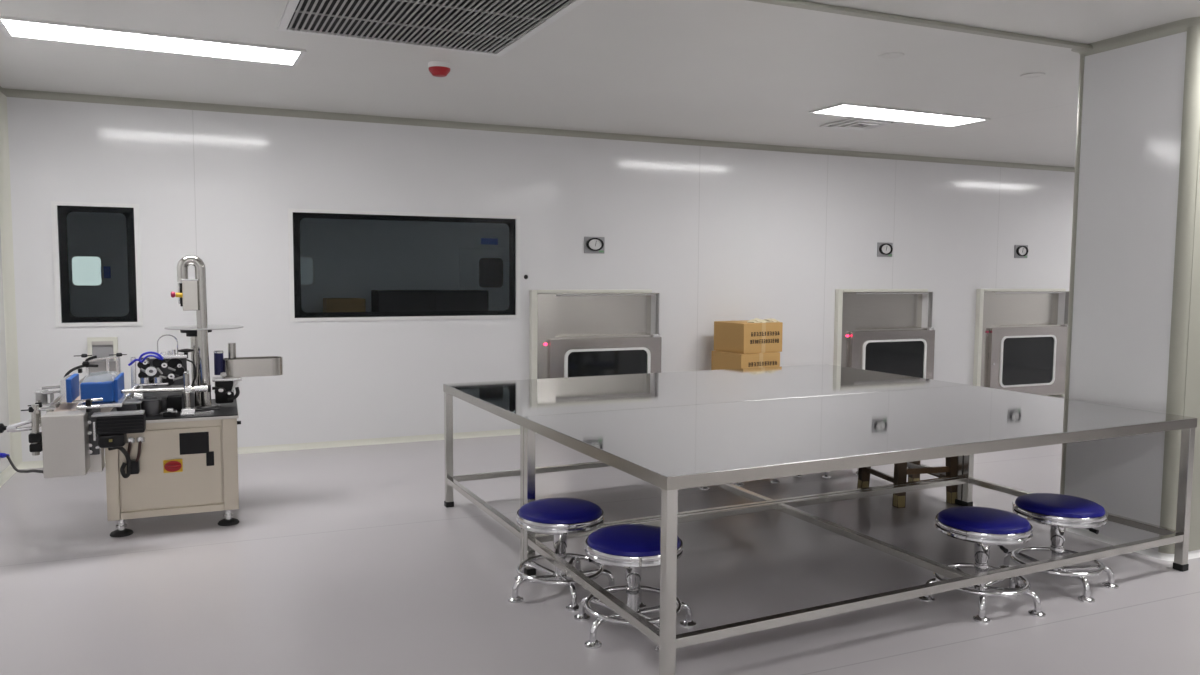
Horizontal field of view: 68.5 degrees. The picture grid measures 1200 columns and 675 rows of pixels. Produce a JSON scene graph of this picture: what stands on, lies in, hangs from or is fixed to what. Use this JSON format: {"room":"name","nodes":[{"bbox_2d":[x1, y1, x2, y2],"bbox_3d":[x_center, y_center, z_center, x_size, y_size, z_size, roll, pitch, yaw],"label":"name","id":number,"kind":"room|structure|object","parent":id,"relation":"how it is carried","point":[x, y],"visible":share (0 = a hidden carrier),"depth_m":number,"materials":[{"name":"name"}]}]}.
{"room":"clean room","nodes":[
{"label":"clean room","id":0,"kind":"room"},
{"bbox_2d":[0,232,9,473],"bbox_3d":[-2.534,-0.073,2.103,0.150,2.700,9.056,-1,5,-23],"label":"wall","id":1,"kind":"structure","parent":0,"point":[4,416],"depth_m":6.18,"materials":[{"name":"white paint"}]},
{"bbox_2d":[0,464,16,486],"bbox_3d":[-2.453,1.248,2.240,0.045,0.045,9.056,-1,5,-23],"label":"baseboard","id":2,"kind":"structure","parent":1,"relation":"attached to","point":[9,471],"depth_m":6.14,"materials":[{"name":"white"}]},
{"bbox_2d":[748,0,1092,50],"bbox_3d":[0.019,-1.519,3.693,5.860,0.022,0.055,-1,5,-23],"label":"trim","id":3,"kind":"structure","parent":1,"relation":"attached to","point":[790,3],"depth_m":4.35,"materials":[{"name":"grey metal"}]},
{"bbox_2d":[67,212,508,316],"bbox_3d":[-0.749,-0.701,10.646,13.400,2.700,0.100,-1,5,-23],"label":"wall","id":4,"kind":"structure","parent":0,"point":[353,258],"depth_m":9.72,"materials":[{"name":"white paint"}]},
{"bbox_2d":[69,254,103,286],"bbox_3d":[-5.080,-0.658,8.730,0.290,0.325,0.020,-1,5,-23],"label":"window","id":5,"kind":"structure","parent":4,"relation":"in","point":[85,270],"depth_m":8.72,"materials":[{"name":"white glass"}]},
{"bbox_2d":[103,266,110,277],"bbox_3d":[-4.931,-0.650,8.796,0.085,0.120,0.016,-1,5,-23],"label":"notice","id":6,"kind":"object","parent":4,"relation":"attached to","point":[107,273],"visible":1,"depth_m":8.79,"materials":[{"name":"blue"}]},
{"bbox_2d":[300,256,314,285],"bbox_3d":[-3.226,-0.718,9.519,0.280,0.330,0.020,-1,5,-23],"label":"window","id":7,"kind":"structure","parent":4,"relation":"in","point":[307,262],"depth_m":9.54,"materials":[{"name":"white glass"}]},
{"bbox_2d":[459,248,508,309],"bbox_3d":[-1.236,-0.188,10.377,0.830,1.710,0.084,-1,5,-23],"label":"door","id":8,"kind":"structure","parent":4,"relation":"in","point":[487,269],"depth_m":10.29,"materials":[{"name":"white paint"}]},
{"bbox_2d":[481,238,497,244],"bbox_3d":[-1.293,-1.123,10.316,0.200,0.075,0.018,-1,5,-23],"label":"door sign","id":9,"kind":"object","parent":4,"relation":"attached to","point":[484,241],"visible":1,"depth_m":10.31,"materials":[{"name":"blue plastic"}]},
{"bbox_2d":[7,97,1074,461],"bbox_3d":[1.726,-0.553,8.892,13.330,2.700,0.120,-1,5,-23],"label":"wall","id":10,"kind":"structure","parent":0,"point":[719,233],"depth_m":7.60,"materials":[{"name":"white paint"}]},
{"bbox_2d":[0,92,21,466],"bbox_3d":[-4.203,-0.396,6.268,0.060,2.700,0.060,-1,5,-23],"label":"trim","id":11,"kind":"structure","parent":10,"relation":"attached to","point":[5,189],"depth_m":6.28,"materials":[{"name":"white metal"}]},
{"bbox_2d":[51,201,142,326],"bbox_3d":[-3.705,-0.537,6.510,0.563,0.908,0.036,-1,5,-23],"label":"window","id":12,"kind":"structure","parent":10,"relation":"in","point":[134,317],"depth_m":6.50,"materials":[{"name":"white"}]},
{"bbox_2d":[87,337,117,360],"bbox_3d":[-3.689,0.133,6.546,0.196,0.270,0.030,-1,5,-23],"label":"wall box","id":13,"kind":"object","parent":10,"relation":"attached to","point":[102,347],"visible":0.62,"depth_m":6.54,"materials":[{"name":"white plastic"}]},
{"bbox_2d":[288,208,519,321],"bbox_3d":[-1.595,-0.598,7.408,1.926,0.899,0.036,-1,5,-23],"label":"window","id":14,"kind":"structure","parent":10,"relation":"in","point":[297,314],"depth_m":7.35,"materials":[{"name":"white"}]},
{"bbox_2d":[0,88,1074,171],"bbox_3d":[1.768,-1.869,8.716,13.030,0.050,0.050,-1,5,-23],"label":"trim","id":15,"kind":"structure","parent":10,"relation":"attached to","point":[18,93],"depth_m":7.51,"materials":[{"name":"grey metal"}]},
{"bbox_2d":[16,394,1063,468],"bbox_3d":[1.749,0.776,8.916,13.030,0.045,0.045,-1,5,-23],"label":"baseboard","id":16,"kind":"structure","parent":10,"relation":"attached to","point":[373,441],"depth_m":7.33,"materials":[{"name":"white"}]},
{"bbox_2d":[584,237,604,253],"bbox_3d":[-0.047,-0.841,8.027,0.200,0.150,0.034,-1,5,-23],"label":"pressure gauge","id":17,"kind":"object","parent":10,"relation":"attached to","point":[591,244],"visible":1,"depth_m":8.02,"materials":[{"name":"grey"}]},
{"bbox_2d":[529,289,661,378],"bbox_3d":[-0.094,0.178,8.236,1.275,1.255,0.459,-1,5,-23],"label":"box","id":18,"kind":"object","parent":10,"relation":"attached to","point":[570,336],"visible":0.67,"depth_m":8.09,"materials":[{"name":"white metal"}]},
{"bbox_2d":[833,289,934,379],"bbox_3d":[2.969,0.101,9.541,1.275,1.255,0.459,-1,5,-23],"label":"box","id":19,"kind":"object","parent":10,"relation":"attached to","point":[884,333],"visible":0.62,"depth_m":9.40,"materials":[{"name":"white metal"}]},
{"bbox_2d":[877,242,892,256],"bbox_3d":[3.023,-0.929,9.335,0.200,0.150,0.034,-1,5,-23],"label":"pressure gauge","id":20,"kind":"object","parent":10,"relation":"attached to","point":[883,249],"visible":1,"depth_m":9.32,"materials":[{"name":"grey metal"}]},
{"bbox_2d":[1014,245,1027,257],"bbox_3d":[4.835,-0.985,10.106,0.200,0.150,0.034,-1,5,-23],"label":"pressure gauge","id":21,"kind":"object","parent":10,"relation":"attached to","point":[1020,251],"visible":1,"depth_m":10.09,"materials":[{"name":"grey"}]},
{"bbox_2d":[973,289,1068,395],"bbox_3d":[4.827,0.053,10.333,1.425,1.255,0.459,-1,5,-23],"label":"box","id":22,"kind":"object","parent":10,"relation":"attached to","point":[1020,345],"visible":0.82,"depth_m":10.17,"materials":[{"name":"white metal"}]},
{"bbox_2d":[0,397,1199,674],"bbox_3d":[3.523,1.170,4.776,13.330,0.100,9.326,-1,5,-23],"label":"floor","id":23,"kind":"structure","parent":0,"point":[349,560],"depth_m":4.10,"materials":[{"name":"plastic"}]},
{"bbox_2d":[0,255,282,536],"bbox_3d":[-2.712,0.263,5.441,1.390,1.528,1.967,-1,5,-23],"label":"machine","id":24,"kind":"object","parent":23,"relation":"on","point":[172,449],"visible":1,"depth_m":4.88,"materials":[{"name":"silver metal"}]},
{"bbox_2d":[0,453,42,472],"bbox_3d":[-3.431,0.754,5.241,0.069,0.254,1.885,-3,6,-40],"label":"power cord","id":25,"kind":"object","parent":24,"relation":"attached to","point":[2,455],"visible":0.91,"depth_m":5.59,"materials":[{"name":"black rubber"}]},
{"bbox_2d":[163,459,182,472],"bbox_3d":[-2.354,0.708,4.862,0.096,0.072,0.012,-1,5,-23],"label":"switch plate","id":26,"kind":"object","parent":24,"relation":"attached to","point":[169,465],"depth_m":4.85,"materials":[{"name":"yellow"}]},
{"bbox_2d":[164,461,181,471],"bbox_3d":[-2.347,0.709,4.846,0.086,0.060,0.026,-1,5,-23],"label":"switch","id":27,"kind":"object","parent":24,"relation":"attached to","point":[169,466],"depth_m":4.85,"materials":[{"name":"red plastic"}]},
{"bbox_2d":[214,353,222,374],"bbox_3d":[-2.272,0.155,5.256,0.052,0.133,0.052,-1,5,-23],"label":"canister","id":28,"kind":"object","parent":24,"relation":"on","point":[218,357],"depth_m":5.23,"materials":[{"name":"blue"}]},
{"bbox_2d":[223,356,282,376],"bbox_3d":[-2.107,0.177,5.350,0.344,0.106,0.144,-1,5,-23],"label":"tray","id":29,"kind":"object","parent":24,"relation":"on","point":[233,366],"depth_m":5.29,"materials":[{"name":"grey metal"}]},
{"bbox_2d":[508,498,617,610],"bbox_3d":[-0.199,0.955,4.029,0.492,0.391,0.513,4,5,37],"label":"stool","id":30,"kind":"object","parent":23,"relation":"on","point":[559,518],"visible":0.97,"depth_m":3.92,"materials":[{"name":"blue leather"}]},
{"bbox_2d":[519,498,601,523],"bbox_3d":[-0.180,0.781,4.002,0.378,0.039,0.378,4,5,37],"label":"cushion","id":31,"kind":"object","parent":30,"relation":"on","point":[547,510],"depth_m":3.92,"materials":[{"name":"blue leather"}]},
{"bbox_2d":[574,524,696,651],"bbox_3d":[0.116,0.990,3.596,0.492,0.391,0.513,2,5,26],"label":"stool","id":32,"kind":"object","parent":23,"relation":"on","point":[632,547],"visible":0.78,"depth_m":3.52,"materials":[{"name":"blue leather"}]},
{"bbox_2d":[587,524,680,555],"bbox_3d":[0.138,0.815,3.574,0.378,0.039,0.378,2,5,26],"label":"cushion","id":33,"kind":"object","parent":32,"relation":"on","point":[621,539],"depth_m":3.50,"materials":[{"name":"blue leather"}]},
{"bbox_2d":[443,364,966,561],"bbox_3d":[0.675,0.668,5.471,2.983,0.760,1.348,-2,5,-26],"label":"steel table","id":34,"kind":"object","parent":23,"relation":"on","point":[511,400],"visible":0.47,"depth_m":5.27,"materials":[{"name":"grey metal"}]},
{"bbox_2d":[699,482,743,489],"bbox_3d":[0.747,0.806,6.109,0.513,0.391,0.492,1,4,12],"label":"stool","id":35,"kind":"object","parent":23,"relation":"on","point":[737,483],"visible":0.04,"depth_m":5.92,"materials":[{"name":"silver metal"}]},
{"bbox_2d":[770,475,802,482],"bbox_3d":[1.192,0.793,6.318,0.513,0.391,0.492,0,4,-7],"label":"stool","id":36,"kind":"object","parent":23,"relation":"on","point":[774,480],"visible":0.04,"depth_m":6.11,"materials":[{"name":"silver metal"}]},
{"bbox_2d":[821,468,858,477],"bbox_3d":[1.672,0.785,6.472,0.513,0.391,0.492,2,4,16],"label":"stool","id":37,"kind":"object","parent":23,"relation":"on","point":[825,475],"visible":0.04,"depth_m":6.27,"materials":[{"name":"silver metal"}]},
{"bbox_2d":[523,385,1196,674],"bbox_3d":[1.267,0.762,4.265,2.983,0.760,1.348,-2,5,-26],"label":"steel table","id":38,"kind":"object","parent":23,"relation":"on","point":[671,449],"visible":0.94,"depth_m":3.91,"materials":[{"name":"grey metal"}]},
{"bbox_2d":[857,456,956,507],"bbox_3d":[2.000,0.814,5.728,0.448,0.461,0.470,-1,4,-15],"label":"wooden stool","id":39,"kind":"object","parent":23,"relation":"on","point":[901,471],"visible":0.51,"depth_m":5.56,"materials":[{"name":"brown wood"}]},
{"bbox_2d":[918,506,1045,622],"bbox_3d":[1.684,0.978,3.888,0.513,0.391,0.492,2,5,22],"label":"stool","id":40,"kind":"object","parent":23,"relation":"on","point":[984,527],"visible":0.79,"depth_m":3.80,"materials":[{"name":"blue leather"}]},
{"bbox_2d":[937,506,1030,533],"bbox_3d":[1.693,0.801,3.895,0.378,0.039,0.378,2,5,22],"label":"cushion","id":41,"kind":"object","parent":40,"relation":"on","point":[960,519],"depth_m":3.82,"materials":[{"name":"blue leather"}]},
{"bbox_2d":[999,493,1118,602],"bbox_3d":[2.161,0.963,4.140,0.513,0.391,0.492,0,4,-4],"label":"stool","id":42,"kind":"object","parent":23,"relation":"on","point":[1060,512],"visible":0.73,"depth_m":4.08,"materials":[{"name":"silver metal"}]},
{"bbox_2d":[1015,493,1104,517],"bbox_3d":[2.161,0.785,4.149,0.378,0.039,0.378,0,4,-4],"label":"cushion","id":43,"kind":"object","parent":42,"relation":"on","point":[1033,505],"depth_m":4.07,"materials":[{"name":"blue leather"}]},
{"bbox_3d":[1.390,0.726,8.415,0.480,0.215,0.434,-2,5,-32],"label":"carton","id":44,"kind":"object","parent":23,"relation":"on","visible":0},
{"bbox_3d":[1.407,0.509,8.411,0.480,0.215,0.434,-2,5,-32],"label":"carton","id":45,"kind":"object","parent":44,"relation":"on","visible":0},
{"bbox_2d":[711,351,779,369],"bbox_3d":[1.377,0.267,8.352,0.480,0.273,0.434,-2,5,-32],"label":"carton","id":46,"kind":"object","parent":45,"relation":"on","point":[720,360],"visible":0.48,"depth_m":8.19,"materials":[{"name":"brown cardboard"}]},
{"bbox_2d":[714,320,782,353],"bbox_3d":[1.403,-0.011,8.364,0.480,0.278,0.434,-2,5,-32],"label":"carton","id":47,"kind":"object","parent":46,"relation":"on","point":[742,337],"visible":0.99,"depth_m":8.20,"materials":[{"name":"brown cardboard"}]},
{"bbox_2d":[747,318,765,322],"bbox_3d":[1.458,-0.161,8.246,0.162,0.043,0.162,4,6,42],"label":"packing wad","id":48,"kind":"object","parent":47,"relation":"on","point":[756,320],"visible":1,"depth_m":8.21,"materials":[{"name":"beige paper"}]},
{"bbox_2d":[763,318,779,321],"bbox_3d":[1.613,-0.165,8.345,0.145,0.038,0.153,3,5,30],"label":"packing wad","id":49,"kind":"object","parent":47,"relation":"on","point":[769,319],"visible":0.8,"depth_m":8.30,"materials":[{"name":"beige paper"}]},
{"bbox_2d":[0,0,1199,166],"bbox_3d":[3.542,-1.619,4.567,13.330,0.107,9.326,-1,5,-23],"label":"ceiling","id":50,"kind":"structure","parent":0,"point":[741,71],"depth_m":5.50,"materials":[{"name":"white paint"}]},
{"bbox_2d":[0,15,305,65],"bbox_3d":[-2.431,-1.628,4.880,1.490,0.012,0.410,-2,5,-26],"label":"recessed light","id":51,"kind":"object","parent":50,"relation":"in","point":[16,27],"visible":1,"depth_m":4.84,"materials":[{"name":"white plastic"}]},
{"bbox_2d":[277,0,585,55],"bbox_3d":[-0.863,-1.573,4.291,1.220,0.014,1.210,-2,5,-25],"label":"ceiling vent","id":52,"kind":"object","parent":50,"relation":"in","point":[486,27],"visible":1,"depth_m":4.40,"materials":[{"name":"white metal"}]},
{"bbox_2d":[428,61,450,76],"bbox_3d":[-0.973,-1.623,5.346,0.136,0.073,0.136,-1,5,-23],"label":"fire alarm","id":53,"kind":"object","parent":50,"relation":"attached to","point":[436,68],"visible":1,"depth_m":5.30,"materials":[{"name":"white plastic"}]},
{"bbox_2d":[820,118,902,130],"bbox_3d":[2.179,-1.778,7.360,0.480,0.024,0.480,-1,5,-23],"label":"ceiling vent","id":54,"kind":"object","parent":50,"relation":"in","point":[863,124],"visible":1,"depth_m":7.32,"materials":[{"name":"white metal"}]},
{"bbox_2d":[809,103,989,126],"bbox_3d":[2.379,-1.753,6.968,1.490,0.012,0.410,-2,5,-24],"label":"recessed light","id":55,"kind":"object","parent":50,"relation":"in","point":[841,109],"visible":1,"depth_m":6.94,"materials":[{"name":"white plastic"}]},
{"bbox_2d":[1064,31,1186,550],"bbox_3d":[3.281,-0.246,4.916,1.100,2.700,0.665,-1,5,-23],"label":"wall column","id":56,"kind":"structure","parent":0,"point":[1132,105],"depth_m":4.67,"materials":[{"name":"white paint"}]},
{"bbox_2d":[1060,53,1084,494],"bbox_3d":[2.670,-0.256,4.995,0.022,2.640,0.076,2,5,22],"label":"trim","id":57,"kind":"structure","parent":56,"relation":"attached to","point":[1082,56],"depth_m":4.95,"materials":[{"name":"grey metal"}]},
{"bbox_2d":[1066,528,1199,560],"bbox_3d":[3.272,1.085,5.016,1.160,0.030,0.725,-1,5,-23],"label":"baseboard","id":58,"kind":"structure","parent":56,"relation":"attached to","point":[1109,540],"depth_m":4.72,"materials":[{"name":"white"}]},
{"bbox_2d":[1071,17,1199,55],"bbox_3d":[3.290,-1.567,4.817,1.200,0.050,0.765,-1,5,-23],"label":"trim","id":59,"kind":"structure","parent":56,"relation":"attached to","point":[1179,26],"depth_m":4.54,"materials":[{"name":"grey metal"}]},
{"bbox_2d":[1158,25,1199,553],"bbox_3d":[2.916,-0.211,4.421,0.076,2.640,0.022,2,5,22],"label":"trim","id":60,"kind":"structure","parent":56,"relation":"attached to","point":[1190,130],"depth_m":4.41,"materials":[{"name":"grey metal"}]},
{"bbox_2d":[1184,132,1199,551],"bbox_3d":[3.412,-0.212,4.610,1.000,2.620,0.008,-1,5,-23],"label":"trim","id":61,"kind":"structure","parent":56,"relation":"attached to","point":[1192,382],"depth_m":4.46,"materials":[{"name":"grey metal"}]},
{"bbox_3d":[-0.271,0.783,9.613,13.400,0.100,2.580,-1,5,-23],"label":"floor","id":62,"kind":"structure","parent":0,"visible":0},
{"bbox_2d":[371,290,488,311],"bbox_3d":[-1.892,0.088,9.855,1.220,1.230,0.465,-1,5,-23],"label":"storage cabinet","id":63,"kind":"object","parent":62,"relation":"on","point":[381,300],"visible":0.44,"depth_m":9.61,"materials":[{"name":"black"}]},
{"bbox_3d":[-2.750,0.284,9.506,0.604,0.880,0.444,-1,5,-23],"label":"shelf","id":64,"kind":"object","parent":62,"relation":"on","visible":0},
{"bbox_2d":[323,298,365,311],"bbox_3d":[-2.746,-0.288,9.463,0.400,0.266,0.360,-1,5,-23],"label":"carton","id":65,"kind":"object","parent":64,"relation":"on","point":[329,304],"visible":0.6,"depth_m":9.30,"materials":[{"name":"brown cardboard"}]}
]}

